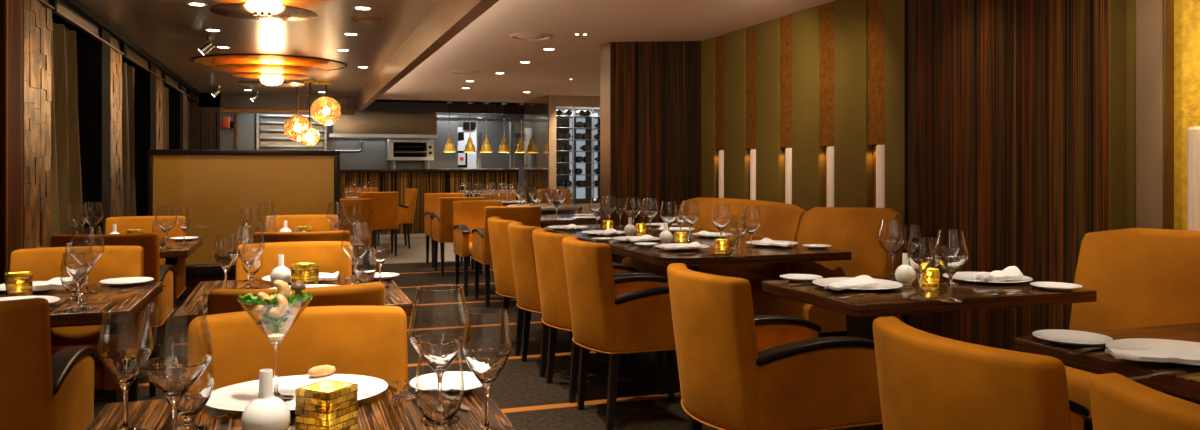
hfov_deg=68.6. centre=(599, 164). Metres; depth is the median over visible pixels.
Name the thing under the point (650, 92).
wall
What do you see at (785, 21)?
trim
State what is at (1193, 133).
wall sconce
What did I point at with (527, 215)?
dining chair
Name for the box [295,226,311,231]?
candle holder
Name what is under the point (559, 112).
wine bottle
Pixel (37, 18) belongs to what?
wall column
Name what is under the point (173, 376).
wine glass
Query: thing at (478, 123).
steel post
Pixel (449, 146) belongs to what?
heat lamp
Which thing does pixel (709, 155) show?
wall panel
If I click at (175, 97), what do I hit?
window
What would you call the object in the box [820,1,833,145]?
trim
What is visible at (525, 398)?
floor
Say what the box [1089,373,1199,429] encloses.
dining chair
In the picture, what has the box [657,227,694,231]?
dinner plate
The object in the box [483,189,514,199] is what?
dining chair
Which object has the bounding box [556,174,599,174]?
shelf
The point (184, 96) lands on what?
wall column
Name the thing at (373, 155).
wall
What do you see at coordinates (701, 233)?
napkin
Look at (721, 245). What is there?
candle holder
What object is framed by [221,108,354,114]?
trim
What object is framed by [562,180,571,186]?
wine bottle
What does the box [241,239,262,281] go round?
water goblet
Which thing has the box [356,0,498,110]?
ceiling beam
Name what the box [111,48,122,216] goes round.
wall column
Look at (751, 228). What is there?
wine glass
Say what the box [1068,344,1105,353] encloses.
fork
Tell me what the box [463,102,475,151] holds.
heat lamp
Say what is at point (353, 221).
wine glass
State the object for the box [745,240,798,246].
dinner plate
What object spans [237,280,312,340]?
salad
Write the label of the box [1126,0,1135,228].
wall panel
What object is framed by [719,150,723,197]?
wall sconce
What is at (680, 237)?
candle holder
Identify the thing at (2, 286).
dinner plate
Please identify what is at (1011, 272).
napkin
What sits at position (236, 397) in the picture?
dinner plate
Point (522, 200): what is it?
water goblet
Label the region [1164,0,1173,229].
trim
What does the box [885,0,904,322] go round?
wall panel
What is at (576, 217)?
dinner plate
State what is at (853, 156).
wall panel
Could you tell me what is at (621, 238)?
dinner plate
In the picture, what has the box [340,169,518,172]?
countertop
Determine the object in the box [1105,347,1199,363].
napkin
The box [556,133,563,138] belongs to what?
wine bottle
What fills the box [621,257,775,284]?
seat cushion
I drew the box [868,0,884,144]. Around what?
trim
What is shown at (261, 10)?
chandelier
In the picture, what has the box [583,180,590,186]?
wine bottle
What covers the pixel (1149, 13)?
wall strip
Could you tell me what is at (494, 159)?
wall
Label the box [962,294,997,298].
knife
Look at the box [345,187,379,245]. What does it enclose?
dining chair
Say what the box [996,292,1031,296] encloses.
knife
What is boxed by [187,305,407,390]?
dining chair
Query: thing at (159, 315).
dining chair
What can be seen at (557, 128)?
shelf
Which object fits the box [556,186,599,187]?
shelf
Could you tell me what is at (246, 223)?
wine glass
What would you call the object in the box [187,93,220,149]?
wall
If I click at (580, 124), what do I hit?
wine bottle
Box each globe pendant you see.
[284,87,308,140]
[301,80,318,145]
[311,82,340,124]
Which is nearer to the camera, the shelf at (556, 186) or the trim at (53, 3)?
the trim at (53, 3)
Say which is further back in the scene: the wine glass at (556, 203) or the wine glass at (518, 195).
the wine glass at (518, 195)
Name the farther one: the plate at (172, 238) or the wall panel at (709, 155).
the wall panel at (709, 155)
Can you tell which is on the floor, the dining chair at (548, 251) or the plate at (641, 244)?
the dining chair at (548, 251)
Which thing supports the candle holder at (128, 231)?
on the dining table at (178, 251)
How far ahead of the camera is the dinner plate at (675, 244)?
5.48 m
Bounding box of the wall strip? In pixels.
[1136,0,1163,228]
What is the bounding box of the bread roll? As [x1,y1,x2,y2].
[308,365,335,376]
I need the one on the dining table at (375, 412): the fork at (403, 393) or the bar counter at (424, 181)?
the fork at (403, 393)
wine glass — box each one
[64,242,93,309]
[65,205,87,234]
[69,226,104,293]
[82,205,103,234]
[98,307,153,429]
[135,300,212,429]
[155,215,176,248]
[176,208,191,244]
[213,235,238,288]
[233,224,264,288]
[239,207,254,243]
[257,201,276,230]
[326,204,345,230]
[341,222,370,284]
[347,211,360,240]
[369,230,390,287]
[408,284,470,424]
[460,190,468,196]
[462,307,511,429]
[486,184,494,195]
[511,187,519,201]
[515,191,522,205]
[528,190,535,205]
[544,193,550,204]
[550,191,561,217]
[589,206,604,228]
[603,195,615,227]
[614,205,625,226]
[625,200,640,224]
[637,205,648,218]
[642,200,657,233]
[660,201,677,240]
[674,206,687,231]
[682,201,698,240]
[711,210,730,238]
[731,219,746,257]
[740,210,761,251]
[878,221,906,278]
[900,225,921,275]
[907,237,932,299]
[933,229,968,301]
[937,229,960,284]
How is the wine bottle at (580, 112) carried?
on the wine cabinet at (540, 117)
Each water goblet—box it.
[60,252,87,301]
[152,226,167,251]
[166,333,213,429]
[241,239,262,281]
[354,245,375,283]
[415,339,463,429]
[519,198,525,204]
[532,191,538,204]
[725,225,739,251]
[920,238,940,267]
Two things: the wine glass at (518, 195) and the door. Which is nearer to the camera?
the wine glass at (518, 195)
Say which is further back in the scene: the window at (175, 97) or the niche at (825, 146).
the window at (175, 97)
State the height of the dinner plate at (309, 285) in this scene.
0.020 m
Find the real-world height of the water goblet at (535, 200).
0.185 m
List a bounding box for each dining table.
[0,281,162,327]
[86,379,516,429]
[140,238,202,372]
[173,275,412,328]
[228,236,366,254]
[502,200,528,205]
[541,214,599,225]
[543,225,851,372]
[762,271,1096,429]
[1015,323,1199,404]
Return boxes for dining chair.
[0,298,96,429]
[10,246,143,404]
[50,232,174,396]
[105,216,185,355]
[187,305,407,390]
[207,282,384,314]
[236,241,351,279]
[253,230,349,242]
[265,214,338,231]
[340,198,371,267]
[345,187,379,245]
[360,192,398,257]
[371,188,417,248]
[424,193,469,267]
[432,197,484,275]
[453,200,502,296]
[471,206,540,306]
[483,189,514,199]
[487,217,591,355]
[508,222,624,377]
[532,228,663,402]
[538,189,581,213]
[562,236,708,429]
[667,263,882,429]
[873,316,1088,429]
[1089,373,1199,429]
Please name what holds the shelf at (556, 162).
attached to the wine cabinet at (540, 117)
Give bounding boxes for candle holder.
[5,271,32,296]
[126,229,141,233]
[291,262,318,284]
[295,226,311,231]
[295,380,357,429]
[603,220,612,229]
[635,223,646,234]
[674,232,687,242]
[715,239,728,254]
[918,268,939,289]
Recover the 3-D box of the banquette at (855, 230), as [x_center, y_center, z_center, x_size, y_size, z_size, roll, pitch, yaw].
[1.318,0.764,5.489,0.725,1.012,0.856,0,0,-19]
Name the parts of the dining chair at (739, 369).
leg, backrest, arm panel, arm panel, leg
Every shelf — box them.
[437,117,523,121]
[556,115,599,118]
[556,127,599,129]
[556,139,599,140]
[556,151,599,151]
[556,162,599,162]
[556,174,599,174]
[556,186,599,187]
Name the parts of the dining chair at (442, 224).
leg, arm panel, leg, backrest, leg, leg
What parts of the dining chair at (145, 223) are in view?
backrest, leg, leg, arm panel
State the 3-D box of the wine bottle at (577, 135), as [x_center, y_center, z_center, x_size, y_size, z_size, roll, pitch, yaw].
[-0.395,-0.475,14.635,0.101,0.100,0.375,0,0,-19]
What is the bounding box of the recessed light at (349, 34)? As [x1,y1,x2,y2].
[343,33,358,35]
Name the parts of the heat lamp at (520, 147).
lamp shade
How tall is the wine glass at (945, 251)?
0.238 m
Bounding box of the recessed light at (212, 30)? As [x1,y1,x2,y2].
[204,29,221,31]
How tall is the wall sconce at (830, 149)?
0.648 m
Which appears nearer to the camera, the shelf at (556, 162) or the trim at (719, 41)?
the trim at (719, 41)
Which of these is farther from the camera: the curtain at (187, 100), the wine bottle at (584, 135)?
the wine bottle at (584, 135)
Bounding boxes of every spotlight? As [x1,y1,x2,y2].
[199,37,213,54]
[211,86,220,96]
[251,91,258,101]
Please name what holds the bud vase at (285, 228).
on the dining table at (239, 241)
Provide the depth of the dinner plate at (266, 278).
3.94 m
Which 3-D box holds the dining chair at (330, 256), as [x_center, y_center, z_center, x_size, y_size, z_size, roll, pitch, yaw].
[-1.355,0.819,3.910,0.536,0.902,0.708,0,0,-19]
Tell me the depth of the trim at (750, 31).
7.17 m
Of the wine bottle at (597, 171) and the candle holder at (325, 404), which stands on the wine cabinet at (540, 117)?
the wine bottle at (597, 171)
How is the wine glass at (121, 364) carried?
on the dining table at (375, 412)
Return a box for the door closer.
[463,122,475,129]
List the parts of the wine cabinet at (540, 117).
panel, shelf post, frame, panel, shelf post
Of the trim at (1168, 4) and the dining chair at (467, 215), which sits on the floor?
the dining chair at (467, 215)
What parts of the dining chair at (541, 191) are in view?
backrest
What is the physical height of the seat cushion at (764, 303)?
0.165 m
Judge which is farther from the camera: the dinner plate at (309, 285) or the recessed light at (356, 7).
the recessed light at (356, 7)
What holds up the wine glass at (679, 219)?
on the dining table at (796, 253)
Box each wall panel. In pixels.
[701,37,718,197]
[724,28,749,199]
[756,18,783,202]
[792,6,824,210]
[834,0,872,207]
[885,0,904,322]
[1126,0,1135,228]
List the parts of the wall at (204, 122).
trim moulding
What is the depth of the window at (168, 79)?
10.94 m
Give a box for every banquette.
[621,197,806,284]
[751,207,901,337]
[1012,228,1199,429]
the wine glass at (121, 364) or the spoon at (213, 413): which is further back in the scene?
the spoon at (213, 413)
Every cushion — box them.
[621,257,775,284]
[676,197,806,279]
[751,285,846,332]
[792,207,901,320]
[1012,350,1095,421]
[1069,228,1199,331]
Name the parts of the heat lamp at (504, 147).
lamp shade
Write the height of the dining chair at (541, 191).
0.902 m
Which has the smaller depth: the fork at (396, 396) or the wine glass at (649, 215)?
the fork at (396, 396)
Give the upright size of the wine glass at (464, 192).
0.270 m
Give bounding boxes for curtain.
[48,20,83,235]
[121,62,135,216]
[163,85,168,149]
[187,100,188,149]
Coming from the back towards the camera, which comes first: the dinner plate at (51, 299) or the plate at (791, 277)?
the plate at (791, 277)
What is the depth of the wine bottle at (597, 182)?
14.62 m
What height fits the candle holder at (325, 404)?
0.100 m
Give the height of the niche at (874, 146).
1.102 m
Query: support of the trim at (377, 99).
attached to the ceiling at (485, 45)
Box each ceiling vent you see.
[350,17,381,22]
[450,70,481,73]
[509,33,552,39]
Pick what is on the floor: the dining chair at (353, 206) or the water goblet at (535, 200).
the dining chair at (353, 206)
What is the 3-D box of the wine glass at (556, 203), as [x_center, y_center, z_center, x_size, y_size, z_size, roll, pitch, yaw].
[-0.429,0.385,8.720,0.127,0.270,0.127,0,0,-19]
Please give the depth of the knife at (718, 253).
5.08 m
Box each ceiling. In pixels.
[79,0,440,95]
[376,0,834,104]
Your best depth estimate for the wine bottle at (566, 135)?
14.40 m
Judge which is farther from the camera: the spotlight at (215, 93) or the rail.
the rail
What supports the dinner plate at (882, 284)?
on the dining table at (860, 312)
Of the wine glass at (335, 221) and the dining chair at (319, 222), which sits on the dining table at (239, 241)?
the wine glass at (335, 221)
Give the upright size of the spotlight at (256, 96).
0.161 m
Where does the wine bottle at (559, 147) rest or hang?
on the wine cabinet at (540, 117)
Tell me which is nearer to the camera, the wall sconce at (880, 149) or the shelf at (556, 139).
the wall sconce at (880, 149)
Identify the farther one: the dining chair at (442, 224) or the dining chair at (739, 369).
the dining chair at (442, 224)
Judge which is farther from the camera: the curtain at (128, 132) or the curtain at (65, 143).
the curtain at (128, 132)
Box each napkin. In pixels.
[32,277,64,290]
[319,272,338,280]
[563,224,577,228]
[597,228,617,234]
[624,235,654,241]
[660,225,692,230]
[661,242,701,249]
[695,231,729,236]
[759,238,793,246]
[824,275,877,289]
[974,266,1022,281]
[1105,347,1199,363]
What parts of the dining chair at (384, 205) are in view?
backrest, leg, leg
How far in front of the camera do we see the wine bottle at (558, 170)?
14.36 m
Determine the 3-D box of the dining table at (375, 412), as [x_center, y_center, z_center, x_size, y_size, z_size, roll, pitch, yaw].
[-0.553,0.895,1.634,0.805,0.750,0.890,0,0,-19]
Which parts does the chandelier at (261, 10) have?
dish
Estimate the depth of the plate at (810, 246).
5.50 m
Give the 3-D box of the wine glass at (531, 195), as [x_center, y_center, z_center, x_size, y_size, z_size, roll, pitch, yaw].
[-0.871,0.401,11.277,0.095,0.238,0.095,0,0,-19]
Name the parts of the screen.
glass panel, frame rail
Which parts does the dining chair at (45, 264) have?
seat, backrest, leg, arm panel, leg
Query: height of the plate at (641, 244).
0.020 m
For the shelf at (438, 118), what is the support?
attached to the extractor hood
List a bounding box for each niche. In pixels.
[784,148,785,202]
[825,146,827,206]
[873,144,884,207]
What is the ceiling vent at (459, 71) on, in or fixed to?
in the ceiling at (485, 45)
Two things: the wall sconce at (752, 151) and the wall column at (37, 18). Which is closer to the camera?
the wall column at (37, 18)
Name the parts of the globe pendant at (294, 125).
globe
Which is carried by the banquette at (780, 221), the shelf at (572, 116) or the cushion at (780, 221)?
the cushion at (780, 221)
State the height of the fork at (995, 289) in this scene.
0.008 m
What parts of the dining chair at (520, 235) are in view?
backrest, leg, leg, leg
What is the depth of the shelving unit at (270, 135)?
16.04 m
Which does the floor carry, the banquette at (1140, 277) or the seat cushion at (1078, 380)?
the banquette at (1140, 277)
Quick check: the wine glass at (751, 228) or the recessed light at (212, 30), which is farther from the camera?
the recessed light at (212, 30)
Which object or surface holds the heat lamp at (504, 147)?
hanging from the trim at (377, 99)
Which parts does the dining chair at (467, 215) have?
leg, arm panel, leg, seat, backrest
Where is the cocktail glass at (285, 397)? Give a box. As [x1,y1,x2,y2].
[239,298,311,401]
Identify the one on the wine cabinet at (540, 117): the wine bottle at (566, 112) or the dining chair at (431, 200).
the wine bottle at (566, 112)
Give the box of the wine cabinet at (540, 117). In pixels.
[524,95,599,225]
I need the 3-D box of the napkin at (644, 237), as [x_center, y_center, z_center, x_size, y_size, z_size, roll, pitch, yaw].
[0.253,0.486,5.851,0.121,0.032,0.261,0,0,36]
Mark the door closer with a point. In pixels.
(465, 124)
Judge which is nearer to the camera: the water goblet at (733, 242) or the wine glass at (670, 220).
the water goblet at (733, 242)
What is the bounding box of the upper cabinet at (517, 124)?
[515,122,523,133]
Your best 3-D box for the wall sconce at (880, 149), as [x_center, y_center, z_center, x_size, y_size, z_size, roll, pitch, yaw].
[1.788,0.196,5.579,0.076,0.648,0.066,0,0,-19]
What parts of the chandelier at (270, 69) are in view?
dish, dish, dish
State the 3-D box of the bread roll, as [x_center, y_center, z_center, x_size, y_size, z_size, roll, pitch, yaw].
[-0.662,0.491,2.097,0.067,0.026,0.030,0,0,-33]
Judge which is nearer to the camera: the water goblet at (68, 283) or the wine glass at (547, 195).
the water goblet at (68, 283)
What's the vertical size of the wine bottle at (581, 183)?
0.100 m
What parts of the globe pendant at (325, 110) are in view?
globe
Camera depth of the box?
14.94 m
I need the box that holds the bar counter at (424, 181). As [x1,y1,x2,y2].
[340,169,518,237]
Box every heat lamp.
[443,102,455,151]
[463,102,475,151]
[480,103,491,151]
[498,103,509,151]
[516,103,523,152]
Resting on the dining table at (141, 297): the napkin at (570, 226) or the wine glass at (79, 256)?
the wine glass at (79, 256)
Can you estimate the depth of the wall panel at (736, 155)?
7.40 m
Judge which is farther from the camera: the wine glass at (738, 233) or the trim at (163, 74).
the trim at (163, 74)
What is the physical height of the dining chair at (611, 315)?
0.902 m
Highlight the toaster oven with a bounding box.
[386,139,433,168]
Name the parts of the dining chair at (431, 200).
leg, arm panel, leg, backrest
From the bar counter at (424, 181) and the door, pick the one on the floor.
the bar counter at (424, 181)
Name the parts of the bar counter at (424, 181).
kick plate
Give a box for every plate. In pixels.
[0,281,46,291]
[0,296,59,302]
[99,277,153,285]
[170,237,197,240]
[206,374,387,410]
[262,272,331,283]
[269,284,338,288]
[372,272,398,279]
[409,371,482,391]
[547,225,588,229]
[572,216,599,218]
[573,214,594,215]
[582,230,623,234]
[592,237,611,240]
[612,236,659,241]
[634,242,657,246]
[646,223,676,226]
[655,243,709,249]
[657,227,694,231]
[692,232,732,236]
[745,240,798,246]
[780,274,822,281]
[802,244,831,248]
[812,277,902,290]
[943,272,1032,283]
[1030,282,1082,290]
[1032,329,1112,346]
[1105,338,1199,365]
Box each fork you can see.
[385,380,415,399]
[389,382,406,403]
[975,289,1011,292]
[1060,347,1106,355]
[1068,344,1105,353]
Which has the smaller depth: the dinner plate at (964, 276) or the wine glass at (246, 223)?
the dinner plate at (964, 276)
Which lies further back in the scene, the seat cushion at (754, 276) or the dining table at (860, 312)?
the seat cushion at (754, 276)
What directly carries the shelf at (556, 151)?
attached to the wine cabinet at (540, 117)
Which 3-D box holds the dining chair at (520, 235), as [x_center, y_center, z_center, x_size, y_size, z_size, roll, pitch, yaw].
[-0.225,0.819,5.553,0.708,0.902,0.536,0,0,-19]
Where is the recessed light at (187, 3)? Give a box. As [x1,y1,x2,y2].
[186,2,207,5]
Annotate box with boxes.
[221,117,229,128]
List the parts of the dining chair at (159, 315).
backrest, leg, leg, arm panel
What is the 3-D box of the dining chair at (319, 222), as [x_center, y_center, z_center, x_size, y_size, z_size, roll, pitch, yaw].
[-2.097,0.819,6.204,0.536,0.902,0.708,0,0,-19]
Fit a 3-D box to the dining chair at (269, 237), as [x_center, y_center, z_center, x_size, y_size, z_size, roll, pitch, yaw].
[-1.734,0.819,5.126,0.536,0.902,0.708,0,0,-19]
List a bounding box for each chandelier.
[192,54,346,86]
[210,0,333,20]
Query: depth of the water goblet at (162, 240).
5.24 m
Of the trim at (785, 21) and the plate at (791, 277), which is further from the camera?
the trim at (785, 21)
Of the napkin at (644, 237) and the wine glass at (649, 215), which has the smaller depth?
the napkin at (644, 237)
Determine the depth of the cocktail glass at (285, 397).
1.92 m
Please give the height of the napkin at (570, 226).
0.030 m
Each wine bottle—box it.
[556,109,562,115]
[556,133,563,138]
[556,144,562,150]
[556,168,563,173]
[561,156,569,161]
[562,110,571,115]
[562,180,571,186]
[563,133,570,138]
[563,145,571,150]
[563,168,570,173]
[572,133,581,138]
[572,168,582,173]
[574,110,584,115]
[574,121,583,127]
[574,156,583,161]
[574,180,584,186]
[580,145,590,150]
[581,133,588,138]
[583,122,591,127]
[583,156,591,161]
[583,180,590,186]
[584,110,590,115]
[592,145,599,150]
[592,180,599,185]
[594,168,599,173]
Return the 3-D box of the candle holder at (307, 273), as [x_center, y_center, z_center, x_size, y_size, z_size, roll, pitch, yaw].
[-1.257,0.470,3.751,0.086,0.100,0.086,0,0,26]
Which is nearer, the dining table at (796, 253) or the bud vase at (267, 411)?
the bud vase at (267, 411)
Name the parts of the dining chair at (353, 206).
backrest, leg, leg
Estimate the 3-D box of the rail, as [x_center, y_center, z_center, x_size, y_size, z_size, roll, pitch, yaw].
[-4.738,-0.341,16.557,0.530,0.235,0.448,0,0,-19]
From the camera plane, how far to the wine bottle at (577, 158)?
14.47 m
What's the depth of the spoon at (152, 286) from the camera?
3.66 m
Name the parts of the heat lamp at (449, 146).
lamp shade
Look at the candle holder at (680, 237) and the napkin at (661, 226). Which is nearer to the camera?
the candle holder at (680, 237)
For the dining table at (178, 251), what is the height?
0.750 m
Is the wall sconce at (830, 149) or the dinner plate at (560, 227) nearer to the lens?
the wall sconce at (830, 149)
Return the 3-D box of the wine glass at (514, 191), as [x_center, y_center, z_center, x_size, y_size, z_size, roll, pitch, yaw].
[-1.198,0.385,12.444,0.127,0.270,0.127,0,0,-19]
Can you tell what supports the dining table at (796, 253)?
on the floor
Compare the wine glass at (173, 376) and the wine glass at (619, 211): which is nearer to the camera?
the wine glass at (173, 376)
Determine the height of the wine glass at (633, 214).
0.270 m
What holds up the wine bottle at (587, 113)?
on the wine cabinet at (540, 117)
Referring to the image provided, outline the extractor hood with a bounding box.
[327,110,437,138]
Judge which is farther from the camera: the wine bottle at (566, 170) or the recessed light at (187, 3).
the wine bottle at (566, 170)
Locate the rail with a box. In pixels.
[339,141,362,152]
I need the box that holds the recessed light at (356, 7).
[353,6,372,9]
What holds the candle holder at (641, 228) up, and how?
on the dining table at (796, 253)
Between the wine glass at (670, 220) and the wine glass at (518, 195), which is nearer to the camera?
the wine glass at (670, 220)
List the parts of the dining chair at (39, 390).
backrest, arm panel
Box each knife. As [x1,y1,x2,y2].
[58,300,103,310]
[66,300,111,310]
[236,281,251,288]
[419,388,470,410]
[667,253,696,255]
[700,253,730,255]
[838,293,874,298]
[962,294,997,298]
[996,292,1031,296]
[1129,370,1185,379]
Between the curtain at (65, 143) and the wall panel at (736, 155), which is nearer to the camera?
the curtain at (65, 143)
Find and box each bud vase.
[109,224,119,233]
[241,369,290,429]
[270,254,290,283]
[279,220,291,231]
[624,217,635,235]
[659,223,672,243]
[895,253,915,285]
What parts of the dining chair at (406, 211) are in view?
leg, leg, arm panel, leg, leg, backrest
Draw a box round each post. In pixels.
[234,113,237,149]
[476,121,481,168]
[509,118,514,168]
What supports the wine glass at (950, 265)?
on the dining table at (860, 312)
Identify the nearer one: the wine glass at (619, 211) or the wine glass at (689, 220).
the wine glass at (689, 220)
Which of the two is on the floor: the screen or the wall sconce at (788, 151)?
the screen
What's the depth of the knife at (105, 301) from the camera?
3.28 m
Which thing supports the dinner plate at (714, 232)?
on the dining table at (796, 253)
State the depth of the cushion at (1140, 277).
3.63 m
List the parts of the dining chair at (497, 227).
backrest, leg, leg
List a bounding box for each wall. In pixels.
[41,5,163,84]
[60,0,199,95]
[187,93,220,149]
[221,108,253,149]
[254,109,523,200]
[327,115,457,168]
[600,41,701,263]
[1174,0,1199,229]
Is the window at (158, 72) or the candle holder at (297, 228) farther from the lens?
the window at (158, 72)
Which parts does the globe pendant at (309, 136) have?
globe, cord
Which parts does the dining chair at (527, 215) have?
leg, arm panel, leg, backrest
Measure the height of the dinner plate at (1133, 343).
0.020 m
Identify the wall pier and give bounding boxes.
[905,0,1125,349]
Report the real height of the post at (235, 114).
2.100 m
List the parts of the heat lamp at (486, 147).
lamp shade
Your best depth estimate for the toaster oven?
16.78 m
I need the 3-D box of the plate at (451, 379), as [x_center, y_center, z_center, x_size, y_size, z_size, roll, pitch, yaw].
[-0.348,0.510,2.043,0.184,0.020,0.184,0,0,-19]
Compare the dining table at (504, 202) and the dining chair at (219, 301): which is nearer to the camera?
the dining chair at (219, 301)
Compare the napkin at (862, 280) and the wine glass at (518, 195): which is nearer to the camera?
the napkin at (862, 280)
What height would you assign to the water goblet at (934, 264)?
0.185 m
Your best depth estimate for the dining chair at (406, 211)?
13.37 m
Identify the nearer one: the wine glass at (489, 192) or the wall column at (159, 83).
the wall column at (159, 83)
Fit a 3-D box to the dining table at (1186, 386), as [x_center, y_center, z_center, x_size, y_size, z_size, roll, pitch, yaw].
[1.891,0.895,2.497,1.110,0.750,0.720,0,0,-19]
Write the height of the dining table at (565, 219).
0.750 m
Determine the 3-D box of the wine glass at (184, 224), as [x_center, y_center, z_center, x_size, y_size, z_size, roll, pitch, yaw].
[-2.704,0.401,5.720,0.095,0.238,0.095,0,0,-19]
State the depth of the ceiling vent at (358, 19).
6.77 m
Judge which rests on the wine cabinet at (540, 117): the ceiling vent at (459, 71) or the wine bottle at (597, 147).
the wine bottle at (597, 147)
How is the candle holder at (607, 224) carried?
on the dining table at (796, 253)
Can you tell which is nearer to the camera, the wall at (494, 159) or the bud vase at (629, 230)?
the bud vase at (629, 230)
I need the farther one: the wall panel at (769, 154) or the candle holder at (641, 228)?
the wall panel at (769, 154)
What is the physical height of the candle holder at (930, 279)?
0.085 m
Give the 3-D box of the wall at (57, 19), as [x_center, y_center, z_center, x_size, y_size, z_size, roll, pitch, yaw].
[-3.943,0.070,6.095,0.100,2.400,16.100,0,0,-19]
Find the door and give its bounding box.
[458,127,475,168]
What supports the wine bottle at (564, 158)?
on the wine cabinet at (540, 117)
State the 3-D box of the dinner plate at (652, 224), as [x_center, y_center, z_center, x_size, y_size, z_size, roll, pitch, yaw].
[0.517,0.510,7.465,0.280,0.020,0.280,0,0,-19]
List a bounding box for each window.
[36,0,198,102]
[111,36,119,49]
[127,48,147,67]
[156,68,160,76]
[166,75,177,87]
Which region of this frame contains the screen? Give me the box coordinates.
[147,149,339,337]
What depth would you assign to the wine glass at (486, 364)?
1.69 m
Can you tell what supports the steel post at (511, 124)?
on the floor
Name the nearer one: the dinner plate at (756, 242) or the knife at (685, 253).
the knife at (685, 253)
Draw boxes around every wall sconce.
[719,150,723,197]
[750,149,755,199]
[785,148,791,203]
[827,146,833,206]
[876,145,884,207]
[1187,126,1199,230]
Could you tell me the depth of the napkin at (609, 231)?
6.39 m
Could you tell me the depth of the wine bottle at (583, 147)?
14.52 m
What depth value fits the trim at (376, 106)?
15.99 m
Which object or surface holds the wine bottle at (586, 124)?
on the wine cabinet at (540, 117)
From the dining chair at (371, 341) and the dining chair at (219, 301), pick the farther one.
the dining chair at (219, 301)
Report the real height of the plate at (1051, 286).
0.020 m
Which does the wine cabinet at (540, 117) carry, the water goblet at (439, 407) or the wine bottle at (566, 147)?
the wine bottle at (566, 147)
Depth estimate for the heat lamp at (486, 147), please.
15.91 m
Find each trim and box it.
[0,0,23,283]
[43,0,56,11]
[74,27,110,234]
[120,43,126,56]
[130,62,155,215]
[161,71,165,81]
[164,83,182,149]
[199,93,355,110]
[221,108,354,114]
[362,101,523,114]
[375,99,516,104]
[715,35,723,149]
[746,25,755,148]
[780,14,791,147]
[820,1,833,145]
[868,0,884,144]
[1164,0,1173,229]
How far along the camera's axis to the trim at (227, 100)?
14.06 m
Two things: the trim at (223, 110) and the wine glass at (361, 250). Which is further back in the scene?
the trim at (223, 110)
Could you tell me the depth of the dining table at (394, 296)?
3.51 m
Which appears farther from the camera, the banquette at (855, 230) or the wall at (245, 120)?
the wall at (245, 120)
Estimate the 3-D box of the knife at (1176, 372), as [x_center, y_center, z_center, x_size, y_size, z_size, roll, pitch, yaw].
[1.356,0.515,2.155,0.215,0.006,0.021,0,0,-21]
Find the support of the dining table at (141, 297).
on the floor
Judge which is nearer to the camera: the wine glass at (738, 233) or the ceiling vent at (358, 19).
the wine glass at (738, 233)
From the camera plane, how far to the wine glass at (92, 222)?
5.92 m
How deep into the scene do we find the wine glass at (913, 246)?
4.12 m
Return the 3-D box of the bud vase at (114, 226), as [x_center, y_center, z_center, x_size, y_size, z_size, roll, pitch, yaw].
[-3.136,0.451,5.684,0.087,0.138,0.087,0,0,-19]
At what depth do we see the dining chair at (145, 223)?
6.24 m
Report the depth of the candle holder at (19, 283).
3.41 m
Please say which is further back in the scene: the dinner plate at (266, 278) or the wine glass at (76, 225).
the wine glass at (76, 225)
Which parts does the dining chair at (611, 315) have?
leg, backrest, leg, arm panel, arm panel, leg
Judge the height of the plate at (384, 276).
0.020 m
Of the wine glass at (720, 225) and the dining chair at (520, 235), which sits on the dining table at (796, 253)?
the wine glass at (720, 225)
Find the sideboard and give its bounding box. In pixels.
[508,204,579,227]
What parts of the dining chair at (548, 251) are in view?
leg, backrest, leg, arm panel, leg, leg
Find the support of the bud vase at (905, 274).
on the dining table at (860, 312)
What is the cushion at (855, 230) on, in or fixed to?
on the banquette at (855, 230)
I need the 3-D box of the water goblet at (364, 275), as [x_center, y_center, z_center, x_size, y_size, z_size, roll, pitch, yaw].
[-0.970,0.427,3.632,0.091,0.185,0.091,0,0,1]
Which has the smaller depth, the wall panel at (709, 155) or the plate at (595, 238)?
the plate at (595, 238)
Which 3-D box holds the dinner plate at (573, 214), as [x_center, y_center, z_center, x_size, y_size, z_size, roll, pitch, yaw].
[-0.131,0.510,8.885,0.280,0.020,0.280,0,0,-19]
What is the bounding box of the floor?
[94,237,842,429]
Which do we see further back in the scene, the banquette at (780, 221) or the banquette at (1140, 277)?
the banquette at (780, 221)
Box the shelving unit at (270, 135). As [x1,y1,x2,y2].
[256,113,326,149]
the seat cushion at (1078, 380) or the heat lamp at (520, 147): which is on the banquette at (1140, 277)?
the seat cushion at (1078, 380)
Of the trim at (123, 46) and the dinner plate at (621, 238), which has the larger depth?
the trim at (123, 46)
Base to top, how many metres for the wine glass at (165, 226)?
0.270 m
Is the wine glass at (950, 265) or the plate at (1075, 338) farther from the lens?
the wine glass at (950, 265)
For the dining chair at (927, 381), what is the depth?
1.79 m
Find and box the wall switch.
[458,132,463,139]
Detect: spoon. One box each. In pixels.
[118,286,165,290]
[204,406,230,417]
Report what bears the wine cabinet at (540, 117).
on the floor
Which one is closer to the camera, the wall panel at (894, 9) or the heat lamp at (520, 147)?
the wall panel at (894, 9)
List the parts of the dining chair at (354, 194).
backrest, leg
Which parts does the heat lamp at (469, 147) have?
lamp shade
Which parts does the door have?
notice panel, notice frame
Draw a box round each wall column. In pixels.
[24,0,51,248]
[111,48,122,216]
[156,77,162,149]
[183,94,186,149]

